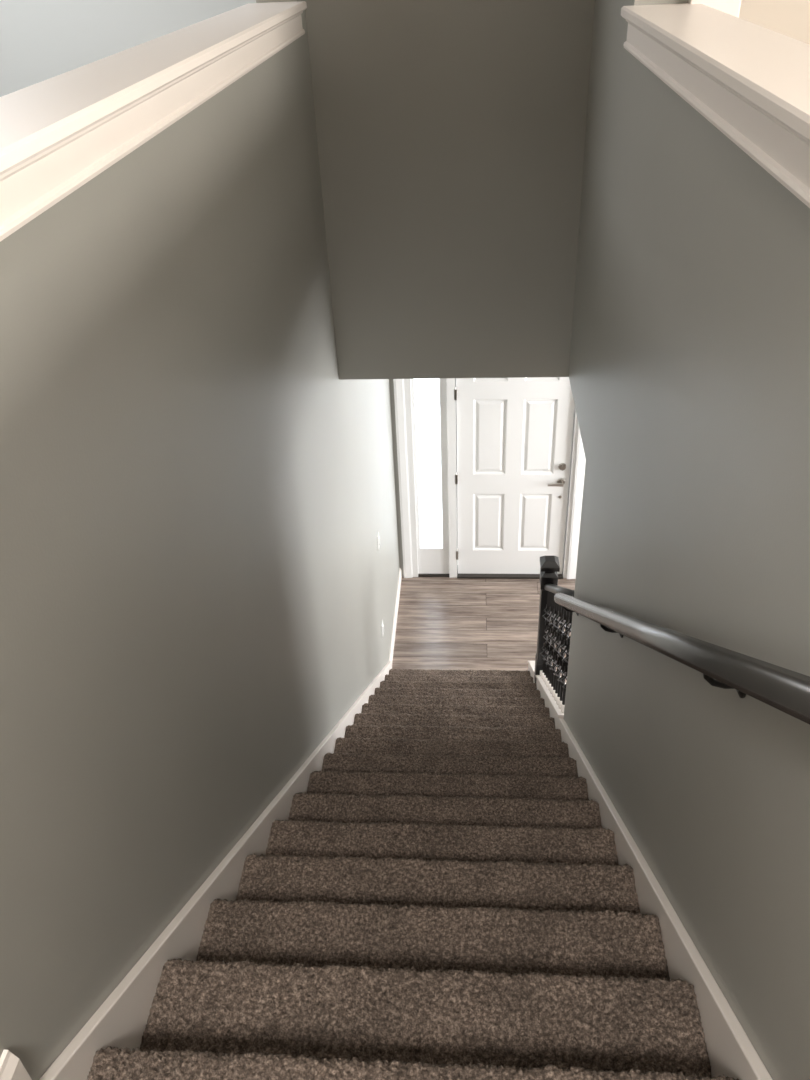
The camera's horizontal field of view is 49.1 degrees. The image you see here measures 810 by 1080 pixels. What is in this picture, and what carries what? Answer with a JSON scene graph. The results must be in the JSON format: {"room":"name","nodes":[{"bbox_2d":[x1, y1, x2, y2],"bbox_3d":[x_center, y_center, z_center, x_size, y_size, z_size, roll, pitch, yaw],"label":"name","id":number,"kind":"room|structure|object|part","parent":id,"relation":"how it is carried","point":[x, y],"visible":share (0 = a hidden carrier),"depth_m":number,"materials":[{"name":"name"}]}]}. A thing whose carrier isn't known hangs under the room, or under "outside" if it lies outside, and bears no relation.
{"room":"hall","nodes":[
{"label":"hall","id":0,"kind":"room"},
{"bbox_2d":[0,0,399,1079],"bbox_3d":[-0.464,-0.235,3.443,0.150,6.165,6.836,0,35,4],"label":"wall","id":1,"kind":"structure","parent":0,"point":[197,588],"depth_m":1.87,"materials":[{"name":"beige paint"}]},
{"bbox_2d":[0,1050,31,1079],"bbox_3d":[-0.583,1.069,0.837,0.015,0.130,1.067,0,35,4],"label":"baseboard","id":2,"kind":"structure","parent":1,"relation":"attached to","point":[11,1067],"depth_m":1.23,"materials":[{"name":"white wood"}]},
{"bbox_2d":[0,1,306,241],"bbox_3d":[-0.607,-0.711,1.550,0.222,0.110,4.270,0,35,4],"label":"half wall cap","id":3,"kind":"object","parent":1,"relation":"attached to","point":[58,133],"visible":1,"depth_m":1.64,"materials":[{"name":"white wood"}]},
{"bbox_2d":[39,661,391,1079],"bbox_3d":[-0.327,0.920,4.147,0.022,3.454,4.560,0,35,4],"label":"skirt","id":4,"kind":"object","parent":1,"relation":"attached to","point":[120,1021],"visible":0.46,"depth_m":1.90,"materials":[{"name":"white wood"}]},
{"bbox_2d":[377,531,379,550],"bbox_3d":[-0.180,0.007,6.114,0.012,0.116,0.072,0,35,4],"label":"light switch","id":5,"kind":"object","parent":1,"relation":"attached to","point":[378,536],"visible":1,"depth_m":6.09,"materials":[{"name":"white plastic"}]},
{"bbox_2d":[381,619,383,637],"bbox_3d":[-0.159,0.641,6.411,0.012,0.116,0.072,0,35,4],"label":"wall outlet","id":6,"kind":"object","parent":1,"relation":"attached to","point":[382,624],"visible":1,"depth_m":6.39,"materials":[{"name":"white plastic"}]},
{"bbox_2d":[389,568,401,660],"bbox_3d":[-0.078,0.657,7.466,0.015,0.130,1.236,0,35,4],"label":"baseboard","id":7,"kind":"structure","parent":1,"relation":"attached to","point":[400,572],"depth_m":7.42,"materials":[{"name":"white wood"}]},
{"bbox_2d":[0,0,403,576],"bbox_3d":[0.332,-2.236,6.253,7.800,6.165,0.150,0,35,4],"label":"wall","id":8,"kind":"structure","parent":0,"point":[41,40],"depth_m":5.64,"materials":[{"name":"grey paint"}]},
{"bbox_2d":[414,378,442,545],"bbox_3d":[0.199,-0.694,7.332,0.200,1.855,0.008,0,35,4],"label":"window","id":9,"kind":"structure","parent":8,"relation":"in","point":[427,391],"depth_m":7.35,"materials":[{"name":"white glass"}]},
{"bbox_2d":[454,387,457,559],"bbox_3d":[0.428,-0.510,7.380,0.019,1.640,0.042,0,35,4],"label":"hinges","id":10,"kind":"object","parent":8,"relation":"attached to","point":[455,389],"visible":1,"depth_m":7.35,"materials":[{"name":"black metal"}]},
{"bbox_2d":[393,379,585,578],"bbox_3d":[0.711,-0.594,7.271,1.540,2.280,0.020,0,35,4],"label":"door frame","id":11,"kind":"structure","parent":8,"relation":"attached to","point":[399,397],"depth_m":7.40,"materials":[{"name":"white wood"}]},
{"bbox_2d":[404,378,578,577],"bbox_3d":[0.712,-0.603,7.353,1.400,2.200,0.136,0,35,4],"label":"trim","id":12,"kind":"structure","parent":8,"relation":"attached to","point":[425,559],"depth_m":7.43,"materials":[{"name":"white wood"}]},
{"bbox_2d":[456,377,574,573],"bbox_3d":[0.896,-0.571,7.349,0.927,2.113,0.045,0,35,4],"label":"door","id":13,"kind":"structure","parent":8,"relation":"in","point":[514,435],"depth_m":7.32,"materials":[{"name":"white wood"}]},
{"bbox_2d":[548,478,564,486],"bbox_3d":[1.252,-0.467,7.329,0.148,0.066,0.062,0,35,4],"label":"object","id":14,"kind":"structure","parent":13,"relation":"attached to","point":[561,481],"depth_m":7.31,"materials":[{"name":"silver metal"}]},
{"bbox_2d":[558,463,565,470],"bbox_3d":[1.288,-0.594,7.254,0.064,0.064,0.035,0,35,4],"label":"deadbolt","id":15,"kind":"object","parent":13,"relation":"attached to","point":[562,466],"visible":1,"depth_m":7.25,"materials":[{"name":"silver metal"}]},
{"bbox_2d":[304,0,594,379],"bbox_3d":[0.169,-2.099,3.422,1.106,3.139,0.120,0,35,4],"label":"wall header","id":16,"kind":"structure","parent":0,"point":[451,134],"depth_m":3.74,"materials":[{"name":"beige paint"}]},
{"bbox_2d":[392,577,575,682],"bbox_3d":[1.982,1.873,5.680,4.400,0.050,5.586,0,35,4],"label":"floor","id":17,"kind":"structure","parent":0,"point":[444,623],"depth_m":7.42,"materials":[{"name":"wood"}]},
{"bbox_2d":[88,668,738,1079],"bbox_3d":[0.194,1.057,3.862,1.061,3.524,4.767,0,35,4],"label":"carpeted staircase","id":18,"kind":"structure","parent":17,"relation":"on","point":[448,897],"depth_m":2.04,"materials":[{"name":"brown carpet"}]},
{"bbox_2d":[418,565,562,578],"bbox_3d":[0.766,0.285,7.981,1.288,0.022,0.180,0,35,4],"label":"threshold","id":19,"kind":"object","parent":17,"relation":"on","point":[459,576],"depth_m":7.92,"materials":[{"name":"grey metal"}]},
{"bbox_2d":[528,661,565,717],"bbox_3d":[0.938,0.911,5.634,0.163,1.461,1.959,0,35,4],"label":"cap","id":20,"kind":"object","parent":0,"point":[555,707],"depth_m":5.14,"materials":[{"name":"white wood"}]},
{"bbox_2d":[564,0,809,1079],"bbox_3d":[0.716,0.417,2.422,0.150,6.165,4.570,0,35,4],"label":"wall","id":21,"kind":"structure","parent":0,"point":[689,370],"depth_m":1.80,"materials":[{"name":"beige paint"}]},
{"bbox_2d":[528,664,772,1079],"bbox_3d":[0.754,0.923,4.065,0.022,3.454,4.560,0,35,4],"label":"trim","id":22,"kind":"structure","parent":21,"relation":"attached to","point":[731,1053],"depth_m":1.86,"materials":[{"name":"white wood"}]},
{"bbox_2d":[534,556,574,712],"bbox_3d":[0.863,0.601,5.052,0.116,1.822,1.380,0,35,4],"label":"balustrade","id":23,"kind":"object","parent":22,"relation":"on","point":[552,615],"visible":0.88,"depth_m":5.28,"materials":[{"name":"black paint"}]},
{"bbox_3d":[0.918,0.550,5.785,0.116,1.064,0.116,0,35,4],"label":"newel post","id":24,"kind":"part","parent":23,"relation":"part of","materials":[{"name":"black paint"}]},
{"bbox_3d":[0.842,0.276,4.774,0.060,0.969,1.295,0,35,4],"label":"rail","id":25,"kind":"part","parent":23,"relation":"part of","materials":[{"name":"black paint"}]},
{"bbox_2d":[554,593,809,724],"bbox_3d":[0.550,0.205,1.833,0.092,2.573,3.460,0,35,4],"label":"wall handrail","id":26,"kind":"object","parent":21,"relation":"attached to","point":[785,690],"visible":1,"depth_m":1.36,"materials":[{"name":"black"}]},
{"bbox_3d":[0.621,0.260,2.692,0.066,0.054,0.012,0,35,4],"label":"bracket arm","id":27,"kind":"part","parent":26,"relation":"part of","materials":[{"name":"black paint"}]},
{"bbox_3d":[0.530,0.229,1.490,0.066,0.054,0.012,0,35,4],"label":"bracket arm","id":28,"kind":"part","parent":26,"relation":"part of","materials":[{"name":"black paint"}]},
{"bbox_2d":[688,0,740,17],"bbox_3d":[0.866,-1.720,2.404,0.140,2.655,0.110,0,35,4],"label":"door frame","id":29,"kind":"structure","parent":21,"relation":"attached to","point":[732,7],"depth_m":2.49,"materials":[{"name":"white wood"}]},
{"bbox_2d":[621,3,809,207],"bbox_3d":[0.621,-0.483,1.134,0.222,0.110,3.485,0,35,4],"label":"half wall cap","id":30,"kind":"object","parent":21,"relation":"attached to","point":[751,81],"visible":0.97,"depth_m":1.59,"materials":[{"name":"white wood"}]},
{"bbox_2d":[739,0,809,44],"bbox_3d":[2.467,-2.644,3.614,3.144,2.655,0.150,0,35,4],"label":"wall","id":31,"kind":"structure","parent":0,"point":[790,18],"depth_m":3.85,"materials":[{"name":"beige paint"}]},
{"label":"outside","id":32,"kind":"structure","parent":0,"visible":0},
{"bbox_2d":[456,418,457,564],"bbox_3d":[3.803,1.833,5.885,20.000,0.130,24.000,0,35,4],"label":"door frame","id":33,"kind":"structure","parent":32,"point":[456,418],"depth_m":9.98,"materials":[{"name":"wood"}]}
]}

